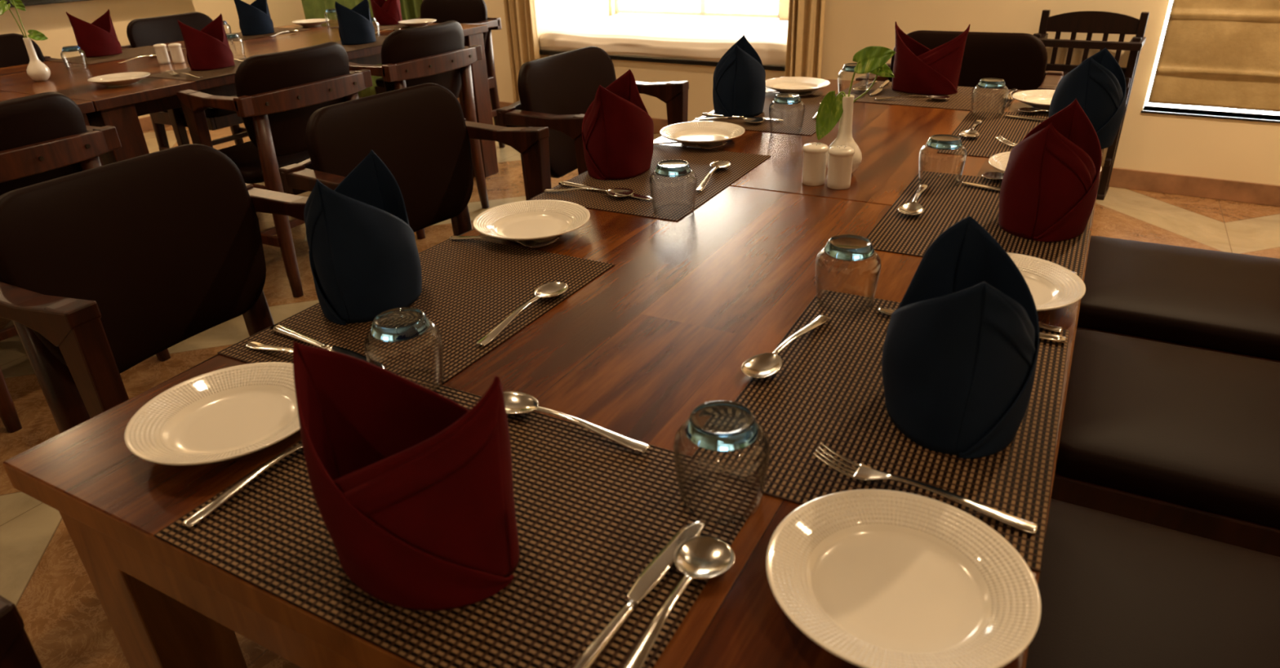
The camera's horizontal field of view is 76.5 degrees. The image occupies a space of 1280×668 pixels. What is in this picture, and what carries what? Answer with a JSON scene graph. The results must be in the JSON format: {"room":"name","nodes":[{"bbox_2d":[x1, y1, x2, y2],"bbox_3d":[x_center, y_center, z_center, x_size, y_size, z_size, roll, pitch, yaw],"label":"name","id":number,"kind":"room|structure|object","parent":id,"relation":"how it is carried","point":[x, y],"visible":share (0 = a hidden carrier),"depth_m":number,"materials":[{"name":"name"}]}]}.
{"room":"restaurant dining room","nodes":[
{"label":"restaurant dining room","id":0,"kind":"room"},
{"bbox_2d":[0,0,305,118],"bbox_3d":[-4.561,-1.981,3.740,0.120,2.850,6.600,15,32,30],"label":"wall","id":1,"kind":"structure","parent":0,"point":[52,20],"depth_m":5.39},
{"bbox_2d":[0,0,88,7],"bbox_3d":[-4.507,-2.043,3.734,0.150,1.238,4.700,15,32,30],"label":"window","id":2,"kind":"structure","parent":1,"relation":"in","point":[26,2],"depth_m":5.02,"materials":[{"name":"black stone"}]},
{"bbox_2d":[138,115,172,131],"bbox_3d":[-4.463,-0.736,4.332,0.014,0.090,6.586,15,32,30],"label":"baseboard","id":3,"kind":"structure","parent":1,"relation":"attached to","point":[145,122],"depth_m":5.69,"materials":[{"name":"wood"}]},
{"bbox_2d":[0,117,1279,667],"bbox_3d":[-1.270,0.144,2.484,8.288,0.001,7.384,12,31,26],"label":"floor","id":4,"kind":"structure","parent":0,"point":[42,571],"depth_m":2.59,"materials":[{"name":"tile"}]},
{"bbox_2d":[0,595,42,667],"bbox_3d":[-0.319,0.575,0.643,0.582,0.855,0.582,12,31,26],"label":"armchair","id":5,"kind":"object","parent":4,"relation":"on","point":[16,649],"visible":1,"depth_m":0.67,"materials":[{"name":"brown wood"}]},
{"bbox_2d":[0,33,57,67],"bbox_3d":[-2.659,-0.845,3.578,0.582,0.855,0.582,12,31,26],"label":"armchair","id":6,"kind":"object","parent":4,"relation":"on","point":[13,51],"visible":0.04,"depth_m":3.61,"materials":[{"name":"leather"}]},
{"bbox_2d":[0,90,103,165],"bbox_3d":[-2.705,-0.096,2.223,1.158,0.760,1.996,12,31,26],"label":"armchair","id":7,"kind":"object","parent":4,"relation":"on","point":[86,106],"visible":0.13,"depth_m":2.59,"materials":[{"name":"brown wood"}]},
{"bbox_2d":[0,92,170,432],"bbox_3d":[-1.856,-0.248,2.356,0.582,0.855,0.582,12,31,26],"label":"armchair","id":8,"kind":"object","parent":4,"relation":"on","point":[44,136],"visible":0.45,"depth_m":2.19,"materials":[{"name":"brown wood"}]},
{"bbox_2d":[0,143,308,433],"bbox_3d":[-0.749,0.116,1.566,0.582,0.855,0.582,11,30,24],"label":"armchair","id":9,"kind":"object","parent":4,"relation":"on","point":[104,269],"visible":0.53,"depth_m":1.49,"materials":[{"name":"brown wood"}]},
{"bbox_2d":[120,12,248,151],"bbox_3d":[-2.212,-1.205,4.246,0.582,0.855,0.582,12,31,26],"label":"armchair","id":10,"kind":"object","parent":4,"relation":"on","point":[150,31],"visible":0.15,"depth_m":4.10,"materials":[{"name":"leather"}]},
{"bbox_2d":[0,19,498,177],"bbox_3d":[-1.747,-0.927,3.772,1.158,0.760,2.000,12,31,26],"label":"dining table","id":11,"kind":"object","parent":4,"relation":"on","point":[120,108],"visible":0.39,"depth_m":3.10,"materials":[{"name":"brown wood"}]},
{"bbox_2d":[22,37,50,81],"bbox_3d":[-2.193,-0.994,2.939,0.072,0.149,0.072,12,31,26],"label":"bud vase","id":12,"kind":"object","parent":11,"relation":"on","point":[37,70],"visible":1,"depth_m":2.93,"materials":[{"name":"white"}]},
{"bbox_2d":[0,0,48,40],"bbox_3d":[-2.203,-1.096,2.882,0.143,0.184,0.030,-25,35,-37],"label":"sprig","id":13,"kind":"object","parent":12,"relation":"in","point":[33,34],"visible":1,"depth_m":2.88,"materials":[{"name":"green plant"}]},
{"bbox_2d":[48,45,186,64],"bbox_3d":[-2.271,-1.222,3.550,0.305,0.002,0.447,12,31,26],"label":"placemat","id":14,"kind":"object","parent":11,"relation":"on","point":[148,50],"visible":0.79,"depth_m":3.48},
{"bbox_2d":[66,8,122,57],"bbox_3d":[-2.354,-1.302,3.506,0.162,0.185,0.137,-18,31,-28],"label":"folded napkin","id":15,"kind":"object","parent":14,"relation":"on","point":[98,38],"visible":0.99,"depth_m":3.48,"materials":[{"name":"red fabric"}]},
{"bbox_2d":[87,71,150,87],"bbox_3d":[-1.808,-0.882,2.825,0.191,0.027,0.191,-2,27,1],"label":"plate","id":16,"kind":"object","parent":11,"relation":"on","point":[119,79],"visible":1,"depth_m":2.84,"materials":[{"name":"white"}]},
{"bbox_2d":[152,43,170,63],"bbox_3d":[-1.916,-1.124,3.254,0.048,0.075,0.048,6,28,16],"label":"shaker","id":17,"kind":"object","parent":11,"relation":"on","point":[161,51],"visible":1,"depth_m":3.24,"materials":[{"name":"white"}]},
{"bbox_2d":[167,42,185,63],"bbox_3d":[-1.858,-1.127,3.255,0.048,0.075,0.048,-7,28,-9],"label":"shaker","id":18,"kind":"object","parent":11,"relation":"on","point":[175,50],"visible":1,"depth_m":3.24,"materials":[{"name":"white"}]},
{"bbox_2d":[147,57,246,80],"bbox_3d":[-1.582,-1.008,3.083,0.305,0.002,0.447,12,31,26],"label":"placemat","id":19,"kind":"object","parent":11,"relation":"on","point":[206,74],"visible":0.43,"depth_m":2.98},
{"bbox_2d":[177,13,235,71],"bbox_3d":[-1.638,-1.103,3.067,0.160,0.185,0.139,-16,30,-24],"label":"folded napkin","id":20,"kind":"object","parent":19,"relation":"on","point":[208,48],"visible":1,"depth_m":3.04,"materials":[{"name":"red fabric"}]},
{"bbox_2d":[227,27,311,40],"bbox_3d":[-1.936,-1.512,4.091,0.305,0.002,0.447,12,31,26],"label":"placemat","id":21,"kind":"object","parent":11,"relation":"on","point":[277,30],"visible":0.43,"depth_m":4.06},
{"bbox_2d":[234,0,274,35],"bbox_3d":[-1.921,-1.591,4.040,0.155,0.183,0.144,-10,28,-16],"label":"folded napkin","id":22,"kind":"object","parent":21,"relation":"on","point":[255,19],"visible":1,"depth_m":4.00,"materials":[{"name":"blue fabric"}]},
{"bbox_2d":[292,18,329,26],"bbox_3d":[-1.752,-1.655,4.327,0.191,0.027,0.191,15,32,30],"label":"plate","id":23,"kind":"object","parent":11,"relation":"on","point":[310,22],"visible":0.99,"depth_m":4.31,"materials":[{"name":"white"}]},
{"bbox_2d":[297,35,386,52],"bbox_3d":[-1.247,-1.298,3.625,0.305,0.002,0.447,12,31,26],"label":"placemat","id":24,"kind":"object","parent":11,"relation":"on","point":[380,39],"visible":0.29,"depth_m":3.55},
{"bbox_2d":[334,0,376,44],"bbox_3d":[-1.259,-1.382,3.588,0.151,0.180,0.148,-7,28,-10],"label":"folded napkin","id":25,"kind":"object","parent":24,"relation":"on","point":[356,27],"visible":1,"depth_m":3.55,"materials":[{"name":"blue fabric"}]},
{"bbox_2d":[329,21,432,30],"bbox_3d":[-1.357,-1.614,4.247,0.447,0.002,0.305,12,31,26],"label":"placemat","id":26,"kind":"object","parent":11,"relation":"on","point":[375,26],"visible":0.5,"depth_m":4.17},
{"bbox_2d":[370,0,402,25],"bbox_3d":[-1.331,-1.722,4.251,0.145,0.185,0.156,-14,30,-22],"label":"folded napkin","id":27,"kind":"object","parent":26,"relation":"on","point":[388,12],"visible":1,"depth_m":4.22,"materials":[{"name":"red fabric"}]},
{"bbox_2d":[398,18,436,27],"bbox_3d":[-1.133,-1.582,4.139,0.191,0.027,0.191,-13,29,-21],"label":"plate","id":28,"kind":"object","parent":11,"relation":"on","point":[415,23],"visible":0.98,"depth_m":4.12,"materials":[{"name":"white"}]},
{"bbox_2d":[176,41,373,297],"bbox_3d":[-1.383,-0.659,3.122,0.582,0.855,0.582,12,31,26],"label":"armchair","id":29,"kind":"object","parent":4,"relation":"on","point":[277,93],"visible":0.68,"depth_m":2.85,"materials":[{"name":"brown wood"}]},
{"bbox_2d":[278,83,551,253],"bbox_3d":[-0.442,-0.160,2.082,0.582,0.855,0.582,15,32,29],"label":"armchair","id":30,"kind":"object","parent":4,"relation":"on","point":[421,133],"visible":0.38,"depth_m":2.10,"materials":[{"name":"brown wood"}]},
{"bbox_2d":[348,20,488,239],"bbox_3d":[-1.062,-0.937,3.640,0.582,0.855,0.582,12,31,26],"label":"armchair","id":31,"kind":"object","parent":4,"relation":"on","point":[437,54],"visible":0.42,"depth_m":3.38,"materials":[{"name":"brown wood"}]},
{"bbox_2d":[374,0,505,147],"bbox_3d":[-1.159,-1.468,4.682,0.582,0.855,0.582,12,31,26],"label":"armchair","id":32,"kind":"object","parent":4,"relation":"on","point":[462,11],"visible":0.25,"depth_m":4.68,"materials":[{"name":"brown wood"}]},
{"bbox_2d":[2,186,1091,667],"bbox_3d":[0.050,0.320,1.214,0.918,0.760,1.126,12,31,26],"label":"dining table","id":33,"kind":"object","parent":4,"relation":"on","point":[669,329],"visible":0.34,"depth_m":0.90,"materials":[{"name":"wood"}]},
{"bbox_2d":[124,361,300,465],"bbox_3d":[-0.418,0.087,0.837,0.191,0.027,0.191,4,28,11],"label":"plate","id":34,"kind":"object","parent":33,"relation":"on","point":[228,413],"visible":0.91,"depth_m":0.84,"materials":[{"name":"white"}]},
{"bbox_2d":[217,238,614,390],"bbox_3d":[-0.279,-0.040,1.104,0.305,0.002,0.447,12,31,26],"label":"placemat","id":35,"kind":"object","parent":33,"relation":"on","point":[470,286],"visible":0.71,"depth_m":1.08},
{"bbox_2d":[244,341,293,352],"bbox_3d":[-0.405,0.022,0.974,0.175,0.013,0.048,16,32,32],"label":"soup spoon","id":36,"kind":"object","parent":35,"relation":"on","point":[252,344],"visible":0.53,"depth_m":0.99,"materials":[{"name":"silver metal"}]},
{"bbox_2d":[270,324,384,368],"bbox_3d":[-0.382,0.016,0.991,0.215,0.009,0.019,16,32,31],"label":"table knife","id":37,"kind":"object","parent":35,"relation":"on","point":[280,329],"visible":0.61,"depth_m":1.00,"materials":[{"name":"silver metal"}]},
{"bbox_2d":[303,149,422,324],"bbox_3d":[-0.372,-0.136,1.080,0.145,0.196,0.152,-17,31,-27],"label":"folded napkin","id":38,"kind":"object","parent":35,"relation":"on","point":[365,261],"visible":0.99,"depth_m":1.04,"materials":[{"name":"blue fabric"}]},
{"bbox_2d":[448,235,558,247],"bbox_3d":[-0.220,-0.152,1.295,0.190,0.015,0.024,8,29,18],"label":"fork","id":39,"kind":"object","parent":35,"relation":"on","point":[526,243],"visible":0.73,"depth_m":1.29,"materials":[{"name":"silver metal"}]},
{"bbox_2d":[475,281,568,346],"bbox_3d":[-0.152,-0.031,1.058,0.042,0.012,0.191,11,30,24],"label":"spoon","id":40,"kind":"object","parent":35,"relation":"on","point":[548,290],"visible":1,"depth_m":1.07,"materials":[{"name":"silver metal"}]},
{"bbox_2d":[154,373,771,667],"bbox_3d":[-0.149,0.153,0.719,0.447,0.002,0.305,12,31,26],"label":"placemat","id":41,"kind":"object","parent":33,"relation":"on","point":[593,511],"visible":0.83,"depth_m":0.67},
{"bbox_2d":[181,442,302,527],"bbox_3d":[-0.346,0.121,0.773,0.024,0.015,0.190,14,31,28],"label":"fork","id":42,"kind":"object","parent":41,"relation":"on","point":[202,513],"visible":0.59,"depth_m":0.73,"materials":[{"name":"silver metal"}]},
{"bbox_2d":[364,306,443,391],"bbox_3d":[-0.258,0.019,0.893,0.082,0.084,0.082,12,31,26],"label":"glass tumbler","id":43,"kind":"object","parent":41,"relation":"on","point":[402,323],"visible":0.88,"depth_m":0.87,"materials":[{"name":"clear"}]},
{"bbox_2d":[293,341,519,610],"bbox_3d":[-0.177,0.098,0.626,0.143,0.182,0.154,-16,30,-26],"label":"folded napkin","id":44,"kind":"object","parent":41,"relation":"on","point":[412,486],"visible":1,"depth_m":0.59,"materials":[{"name":"red fabric"}]},
{"bbox_2d":[503,391,650,453],"bbox_3d":[-0.075,0.087,0.822,0.191,0.012,0.042,14,31,28],"label":"spoon","id":45,"kind":"object","parent":41,"relation":"on","point":[516,402],"visible":0.91,"depth_m":0.82,"materials":[{"name":"silver metal"}]},
{"bbox_2d":[569,520,705,667],"bbox_3d":[-0.008,0.201,0.604,0.019,0.009,0.215,14,31,29],"label":"table knife","id":46,"kind":"object","parent":41,"relation":"on","point":[655,571],"visible":1,"depth_m":0.62,"materials":[{"name":"silver metal"}]},
{"bbox_2d":[622,535,734,667],"bbox_3d":[0.027,0.204,0.588,0.048,0.013,0.175,9,29,20],"label":"soup spoon","id":47,"kind":"object","parent":41,"relation":"on","point":[698,557],"visible":1,"depth_m":0.63,"materials":[{"name":"silver metal"}]},
{"bbox_2d":[673,400,770,522],"bbox_3d":[0.070,0.107,0.699,0.082,0.084,0.082,12,31,26],"label":"glass tumbler","id":48,"kind":"object","parent":41,"relation":"on","point":[718,425],"visible":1,"depth_m":0.68,"materials":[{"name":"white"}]},
{"bbox_2d":[472,199,590,242],"bbox_3d":[-0.177,-0.178,1.337,0.191,0.027,0.191,-23,33,-34],"label":"plate","id":49,"kind":"object","parent":33,"relation":"on","point":[544,220],"visible":0.99,"depth_m":1.36,"materials":[{"name":"white"}]},
{"bbox_2d":[683,288,1069,572],"bbox_3d":[0.277,0.062,0.866,0.305,0.002,0.447,12,30,25],"label":"placemat","id":50,"kind":"object","parent":33,"relation":"on","point":[828,388],"visible":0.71,"depth_m":0.79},
{"bbox_2d":[740,315,829,377],"bbox_3d":[0.176,0.010,0.954,0.042,0.012,0.191,17,33,33],"label":"spoon","id":51,"kind":"object","parent":50,"relation":"on","point":[764,365],"visible":1,"depth_m":0.92,"materials":[{"name":"silver metal"}]},
{"bbox_2d":[814,234,881,312],"bbox_3d":[0.268,-0.080,1.048,0.082,0.084,0.082,12,31,26],"label":"glass tumbler","id":52,"kind":"object","parent":50,"relation":"on","point":[850,247],"visible":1,"depth_m":1.02,"materials":[{"name":"clear"}]},
{"bbox_2d":[813,442,1038,533],"bbox_3d":[0.244,0.133,0.707,0.190,0.015,0.024,15,32,29],"label":"fork","id":53,"kind":"object","parent":50,"relation":"on","point":[864,473],"visible":1,"depth_m":0.70,"materials":[{"name":"silver metal"}]},
{"bbox_2d":[881,215,1039,457],"bbox_3d":[0.311,-0.002,0.785,0.152,0.181,0.148,-20,32,-30],"label":"folded napkin","id":54,"kind":"object","parent":50,"relation":"on","point":[960,351],"visible":1,"depth_m":0.75,"materials":[{"name":"blue fabric"}]},
{"bbox_2d":[877,307,1066,342],"bbox_3d":[0.398,-0.011,0.987,0.215,0.009,0.019,11,30,24],"label":"table knife","id":55,"kind":"object","parent":50,"relation":"on","point":[1055,338],"visible":0.19,"depth_m":0.95,"materials":[{"name":"silver metal"}]},
{"bbox_2d":[1039,321,1062,332],"bbox_3d":[0.426,-0.026,1.007,0.175,0.013,0.048,20,34,36],"label":"soup spoon","id":56,"kind":"object","parent":50,"relation":"on","point":[1044,326],"visible":0.11,"depth_m":0.97,"materials":[{"name":"silver metal"}]},
{"bbox_2d":[765,488,1040,667],"bbox_3d":[0.190,0.186,0.601,0.191,0.027,0.191,-13,29,-19],"label":"plate","id":57,"kind":"object","parent":33,"relation":"on","point":[876,578],"visible":1,"depth_m":0.60,"materials":[{"name":"white"}]},
{"bbox_2d":[1006,252,1085,311],"bbox_3d":[0.473,-0.061,1.061,0.191,0.027,0.191,8,29,18],"label":"plate","id":58,"kind":"object","parent":33,"relation":"on","point":[1051,286],"visible":0.37,"depth_m":1.06,"materials":[{"name":"white"}]},
{"bbox_2d":[496,46,688,199],"bbox_3d":[-0.037,-0.439,2.597,0.582,0.855,0.582,14,31,28],"label":"armchair","id":59,"kind":"object","parent":4,"relation":"on","point":[556,92],"visible":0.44,"depth_m":2.50,"materials":[{"name":"brown wood"}]},
{"bbox_2d":[653,76,1103,230],"bbox_3d":[0.590,-0.149,2.087,0.918,0.760,1.126,12,31,26],"label":"dining table","id":60,"kind":"object","parent":4,"relation":"on","point":[890,139],"visible":0.02,"depth_m":1.73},
{"bbox_2d":[529,144,770,221],"bbox_3d":[0.036,-0.313,1.613,0.305,0.002,0.447,12,31,26],"label":"placemat","id":61,"kind":"object","parent":60,"relation":"on","point":[665,191],"visible":0.79,"depth_m":1.55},
{"bbox_2d":[544,187,633,197],"bbox_3d":[-0.096,-0.267,1.514,0.176,0.013,0.048,7,28,16],"label":"soup spoon","id":62,"kind":"object","parent":61,"relation":"on","point":[611,192],"visible":1,"depth_m":1.51,"materials":[{"name":"silver metal"}]},
{"bbox_2d":[558,181,653,199],"bbox_3d":[-0.064,-0.269,1.523,0.215,0.009,0.019,15,32,30],"label":"table knife","id":63,"kind":"object","parent":61,"relation":"on","point":[561,183],"visible":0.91,"depth_m":1.53,"materials":[{"name":"silver metal"}]},
{"bbox_2d":[582,69,653,180],"bbox_3d":[-0.045,-0.419,1.621,0.157,0.183,0.142,-20,32,-31],"label":"folded napkin","id":64,"kind":"object","parent":61,"relation":"on","point":[618,127],"visible":1,"depth_m":1.58,"materials":[{"name":"red fabric"}]},
{"bbox_2d":[648,159,697,217],"bbox_3d":[0.057,-0.253,1.399,0.082,0.084,0.082,12,31,26],"label":"glass tumbler","id":65,"kind":"object","parent":61,"relation":"on","point":[671,167],"visible":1,"depth_m":1.37,"materials":[{"name":"clear"}]},
{"bbox_2d":[694,160,731,191],"bbox_3d":[0.140,-0.311,1.583,0.042,0.012,0.191,8,29,18],"label":"spoon","id":66,"kind":"object","parent":61,"relation":"on","point":[717,164],"visible":1,"depth_m":1.60,"materials":[{"name":"silver metal"}]},
{"bbox_2d":[659,120,745,147],"bbox_3d":[0.141,-0.446,1.836,0.191,0.027,0.191,-5,27,-6],"label":"plate","id":67,"kind":"object","parent":60,"relation":"on","point":[712,133],"visible":0.97,"depth_m":1.86,"materials":[{"name":"white"}]},
{"bbox_2d":[698,92,859,135],"bbox_3d":[0.362,-0.578,2.105,0.305,0.002,0.447,12,30,25],"label":"placemat","id":68,"kind":"object","parent":60,"relation":"on","point":[793,115],"visible":0.43,"depth_m":2.04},
{"bbox_2d":[694,116,764,123],"bbox_3d":[0.217,-0.527,1.998,0.175,0.013,0.048,6,28,15],"label":"soup spoon","id":69,"kind":"object","parent":68,"relation":"on","point":[750,120],"visible":1,"depth_m":2.00,"materials":[{"name":"silver metal"}]},
{"bbox_2d":[712,34,765,118],"bbox_3d":[0.253,-0.657,2.066,0.143,0.180,0.159,22,36,38],"label":"folded napkin","id":70,"kind":"object","parent":68,"relation":"on","point":[739,87],"visible":0.99,"depth_m":2.02,"materials":[{"name":"blue fabric"}]},
{"bbox_2d":[702,112,784,120],"bbox_3d":[0.258,-0.543,2.034,0.215,0.009,0.019,11,30,24],"label":"table knife","id":71,"kind":"object","parent":68,"relation":"on","point":[709,114],"visible":0.82,"depth_m":2.05,"materials":[{"name":"silver metal"}]},
{"bbox_2d":[768,93,804,135],"bbox_3d":[0.340,-0.510,1.880,0.082,0.084,0.082,12,31,26],"label":"glass tumbler","id":72,"kind":"object","parent":68,"relation":"on","point":[782,98],"visible":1,"depth_m":1.85,"materials":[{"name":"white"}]},
{"bbox_2d":[765,76,830,93],"bbox_3d":[0.443,-0.701,2.309,0.191,0.027,0.191,-24,34,-36],"label":"plate","id":73,"kind":"object","parent":60,"relation":"on","point":[800,85],"visible":0.89,"depth_m":2.34,"materials":[{"name":"white"}]},
{"bbox_2d":[801,142,828,186],"bbox_3d":[0.328,-0.320,1.525,0.048,0.075,0.048,6,28,16],"label":"shaker","id":74,"kind":"object","parent":60,"relation":"on","point":[815,153],"visible":1,"depth_m":1.51,"materials":[{"name":"white"}]},
{"bbox_2d":[826,145,854,189],"bbox_3d":[0.370,-0.309,1.500,0.048,0.075,0.048,-7,28,-9],"label":"shaker","id":75,"kind":"object","parent":60,"relation":"on","point":[841,157],"visible":1,"depth_m":1.49,"materials":[{"name":"white"}]},
{"bbox_2d":[826,94,862,173],"bbox_3d":[0.393,-0.381,1.558,0.072,0.149,0.072,12,31,26],"label":"bud vase","id":76,"kind":"object","parent":60,"relation":"on","point":[844,137],"visible":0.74,"depth_m":1.55,"materials":[{"name":"white"}]},
{"bbox_2d":[815,45,896,140],"bbox_3d":[0.402,-0.447,1.514,0.134,0.173,0.036,10,30,22],"label":"sprig","id":77,"kind":"object","parent":76,"relation":"in","point":[872,59],"visible":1,"depth_m":1.50,"materials":[{"name":"green plant"}]},
{"bbox_2d":[835,80,1022,112],"bbox_3d":[0.782,-0.655,2.224,0.447,0.002,0.305,14,31,29],"label":"placemat","id":78,"kind":"object","parent":60,"relation":"on","point":[982,99],"visible":0.71,"depth_m":2.17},
{"bbox_2d":[875,94,950,100],"bbox_3d":[0.725,-0.630,2.160,0.191,0.012,0.042,4,28,11],"label":"spoon","id":79,"kind":"object","parent":78,"relation":"on","point":[934,97],"visible":1,"depth_m":2.16,"materials":[{"name":"silver metal"}]},
{"bbox_2d":[891,21,970,95],"bbox_3d":[0.790,-0.759,2.228,0.142,0.178,0.171,-14,30,-23],"label":"folded napkin","id":80,"kind":"object","parent":78,"relation":"on","point":[919,69],"visible":1,"depth_m":2.20,"materials":[{"name":"red fabric"}]},
{"bbox_2d":[866,170,1092,279],"bbox_3d":[0.574,-0.196,1.345,0.305,0.002,0.447,12,31,26],"label":"placemat","id":81,"kind":"object","parent":60,"relation":"on","point":[945,203],"visible":0.43,"depth_m":1.32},
{"bbox_2d":[897,184,927,215],"bbox_3d":[0.482,-0.237,1.413,0.042,0.012,0.191,10,30,23],"label":"spoon","id":82,"kind":"object","parent":81,"relation":"on","point":[912,208],"visible":1,"depth_m":1.37,"materials":[{"name":"silver metal"}]},
{"bbox_2d":[918,133,966,186],"bbox_3d":[0.555,-0.319,1.493,0.082,0.084,0.082,12,31,26],"label":"glass tumbler","id":83,"kind":"object","parent":81,"relation":"on","point":[940,141],"visible":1,"depth_m":1.47,"materials":[{"name":"clear"}]},
{"bbox_2d":[962,181,1000,191],"bbox_3d":[0.674,-0.249,1.430,0.215,0.009,0.019,20,34,36],"label":"table knife","id":84,"kind":"object","parent":81,"relation":"on","point":[980,185],"visible":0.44,"depth_m":1.47,"materials":[{"name":"silver metal"}]},
{"bbox_2d":[982,171,1004,180],"bbox_3d":[0.704,-0.272,1.467,0.048,0.013,0.176,-23,34,-35],"label":"soup spoon","id":85,"kind":"object","parent":81,"relation":"on","point":[992,175],"visible":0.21,"depth_m":1.52,"materials":[{"name":"silver metal"}]},
{"bbox_2d":[998,98,1102,241],"bbox_3d":[0.637,-0.256,1.254,0.134,0.183,0.176,16,32,31],"label":"folded napkin","id":86,"kind":"object","parent":81,"relation":"on","point":[1050,183],"visible":1,"depth_m":1.22,"materials":[{"name":"red fabric"}]},
{"bbox_2d":[937,109,1103,163],"bbox_3d":[0.863,-0.444,1.807,0.305,0.002,0.447,12,31,26],"label":"placemat","id":87,"kind":"object","parent":60,"relation":"on","point":[1014,130],"visible":0.29,"depth_m":1.84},
{"bbox_2d":[959,120,982,137],"bbox_3d":[0.759,-0.470,1.846,0.042,0.012,0.191,12,30,25],"label":"spoon","id":88,"kind":"object","parent":87,"relation":"on","point":[971,133],"visible":1,"depth_m":1.81,"materials":[{"name":"silver metal"}]},
{"bbox_2d":[970,77,1008,118],"bbox_3d":[0.845,-0.571,1.963,0.082,0.084,0.082,12,31,26],"label":"glass tumbler","id":89,"kind":"object","parent":87,"relation":"on","point":[988,82],"visible":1,"depth_m":1.94,"materials":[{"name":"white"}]},
{"bbox_2d":[1048,47,1126,148],"bbox_3d":[0.939,-0.495,1.696,0.156,0.184,0.142,-14,29,-22],"label":"folded napkin","id":90,"kind":"object","parent":87,"relation":"on","point":[1098,83],"visible":0.64,"depth_m":1.64,"materials":[{"name":"blue fabric"}]},
{"bbox_2d":[1012,89,1055,111],"bbox_3d":[1.031,-0.578,2.027,0.191,0.027,0.191,-18,31,-27],"label":"plate","id":91,"kind":"object","parent":60,"relation":"on","point":[1037,99],"visible":0.49,"depth_m":2.08,"materials":[{"name":"white"}]},
{"bbox_2d":[988,151,1102,172],"bbox_3d":[0.752,-0.305,1.516,0.191,0.027,0.191,-9,28,-12],"label":"plate","id":92,"kind":"object","parent":60,"relation":"on","point":[999,162],"visible":0.12,"depth_m":1.55,"materials":[{"name":"white"}]},
{"bbox_2d":[855,30,1063,90],"bbox_3d":[0.984,-0.508,2.657,0.582,0.855,0.582,12,31,26],"label":"armchair","id":93,"kind":"object","parent":4,"relation":"on","point":[1019,59],"visible":0.12,"depth_m":2.60,"materials":[{"name":"leather"}]},
{"bbox_2d":[1032,9,1149,199],"bbox_3d":[1.938,-1.036,3.688,0.492,0.785,0.265,15,32,30],"label":"high chair","id":94,"kind":"object","parent":4,"relation":"on","point":[1091,22],"visible":0.69,"depth_m":3.59,"materials":[{"name":"brown wood"}]},
{"bbox_2d":[1025,497,1279,667],"bbox_3d":[0.677,0.378,0.898,0.599,0.905,0.490,12,31,26],"label":"chair","id":95,"kind":"object","parent":4,"relation":"on","point":[1116,591],"visible":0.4,"depth_m":0.97,"materials":[{"name":"black leather"}]},
{"bbox_2d":[1050,329,1279,556],"bbox_3d":[1.012,0.140,1.338,0.599,0.905,0.490,12,31,26],"label":"chair","id":96,"kind":"object","parent":4,"relation":"on","point":[1185,439],"visible":0.63,"depth_m":1.28,"materials":[{"name":"black leather"}]},
{"bbox_2d":[1076,235,1279,362],"bbox_3d":[1.277,-0.104,1.794,0.599,0.905,0.490,12,31,26],"label":"chair","id":97,"kind":"object","parent":4,"relation":"on","point":[1224,302],"visible":0.55,"depth_m":1.72,"materials":[{"name":"black leather"}]},
{"bbox_2d":[546,0,789,30],"bbox_3d":[0.358,-2.755,4.891,2.050,2.850,0.820,15,32,30],"label":"wall","id":98,"kind":"structure","parent":0,"point":[560,13],"depth_m":5.61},
{"bbox_2d":[538,49,785,71],"bbox_3d":[0.152,-1.706,5.014,1.850,0.025,0.220,15,32,30],"label":"trim","id":99,"kind":"structure","parent":98,"relation":"attached to","point":[778,68],"depth_m":4.89,"materials":[{"name":"wood"}]},
{"bbox_2d":[538,14,787,66],"bbox_3d":[0.314,-1.901,5.201,1.843,0.140,0.852,15,32,30],"label":"seat cushion","id":100,"kind":"object","parent":99,"relation":"on","point":[672,37],"visible":0.85,"depth_m":5.02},
{"bbox_2d":[615,0,779,17],"bbox_3d":[0.548,-2.912,5.181,1.770,1.650,0.040,15,32,30],"label":"window","id":101,"kind":"structure","parent":98,"relation":"in","point":[747,8],"depth_m":5.60,"materials":[{"name":"beige"}]},
{"bbox_2d":[422,0,1279,185],"bbox_3d":[0.502,-2.462,4.308,7.800,2.850,0.120,15,32,30],"label":"wall","id":102,"kind":"structure","parent":0,"point":[1239,150],"depth_m":3.79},
{"bbox_2d":[301,0,422,97],"bbox_3d":[-2.126,-2.994,5.787,1.386,2.580,0.066,15,32,30],"label":"curtain","id":103,"kind":"object","parent":102,"relation":"hanging from","point":[313,9],"visible":0.15,"depth_m":6.24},
{"bbox_2d":[503,0,539,102],"bbox_3d":[-0.808,-2.643,5.009,0.288,2.580,0.070,14,31,29],"label":"curtain","id":104,"kind":"object","parent":102,"relation":"hanging from","point":[520,15],"visible":0.55,"depth_m":5.34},
{"bbox_2d":[784,0,825,78],"bbox_3d":[0.857,-2.200,4.025,0.218,2.580,0.067,12,31,26],"label":"curtain","id":105,"kind":"object","parent":102,"relation":"hanging from","point":[805,35],"visible":0.41,"depth_m":4.34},
{"bbox_2d":[358,96,1279,206],"bbox_3d":[0.511,-1.208,4.889,7.600,0.090,0.014,15,32,30],"label":"baseboard","id":106,"kind":"structure","parent":102,"relation":"attached to","point":[1159,182],"depth_m":3.70,"materials":[{"name":"stone"}]},
{"bbox_2d":[1140,0,1279,123],"bbox_3d":[2.989,-1.667,2.906,1.680,1.848,0.126,15,32,30],"label":"window","id":107,"kind":"structure","parent":102,"relation":"in","point":[1228,110],"depth_m":3.62,"materials":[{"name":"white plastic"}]},
{"bbox_2d":[1147,0,1279,111],"bbox_3d":[2.929,-1.704,2.818,1.611,1.898,0.034,15,32,30],"label":"blind","id":108,"kind":"object","parent":107,"relation":"attached to","point":[1214,53],"visible":1,"depth_m":3.44,"materials":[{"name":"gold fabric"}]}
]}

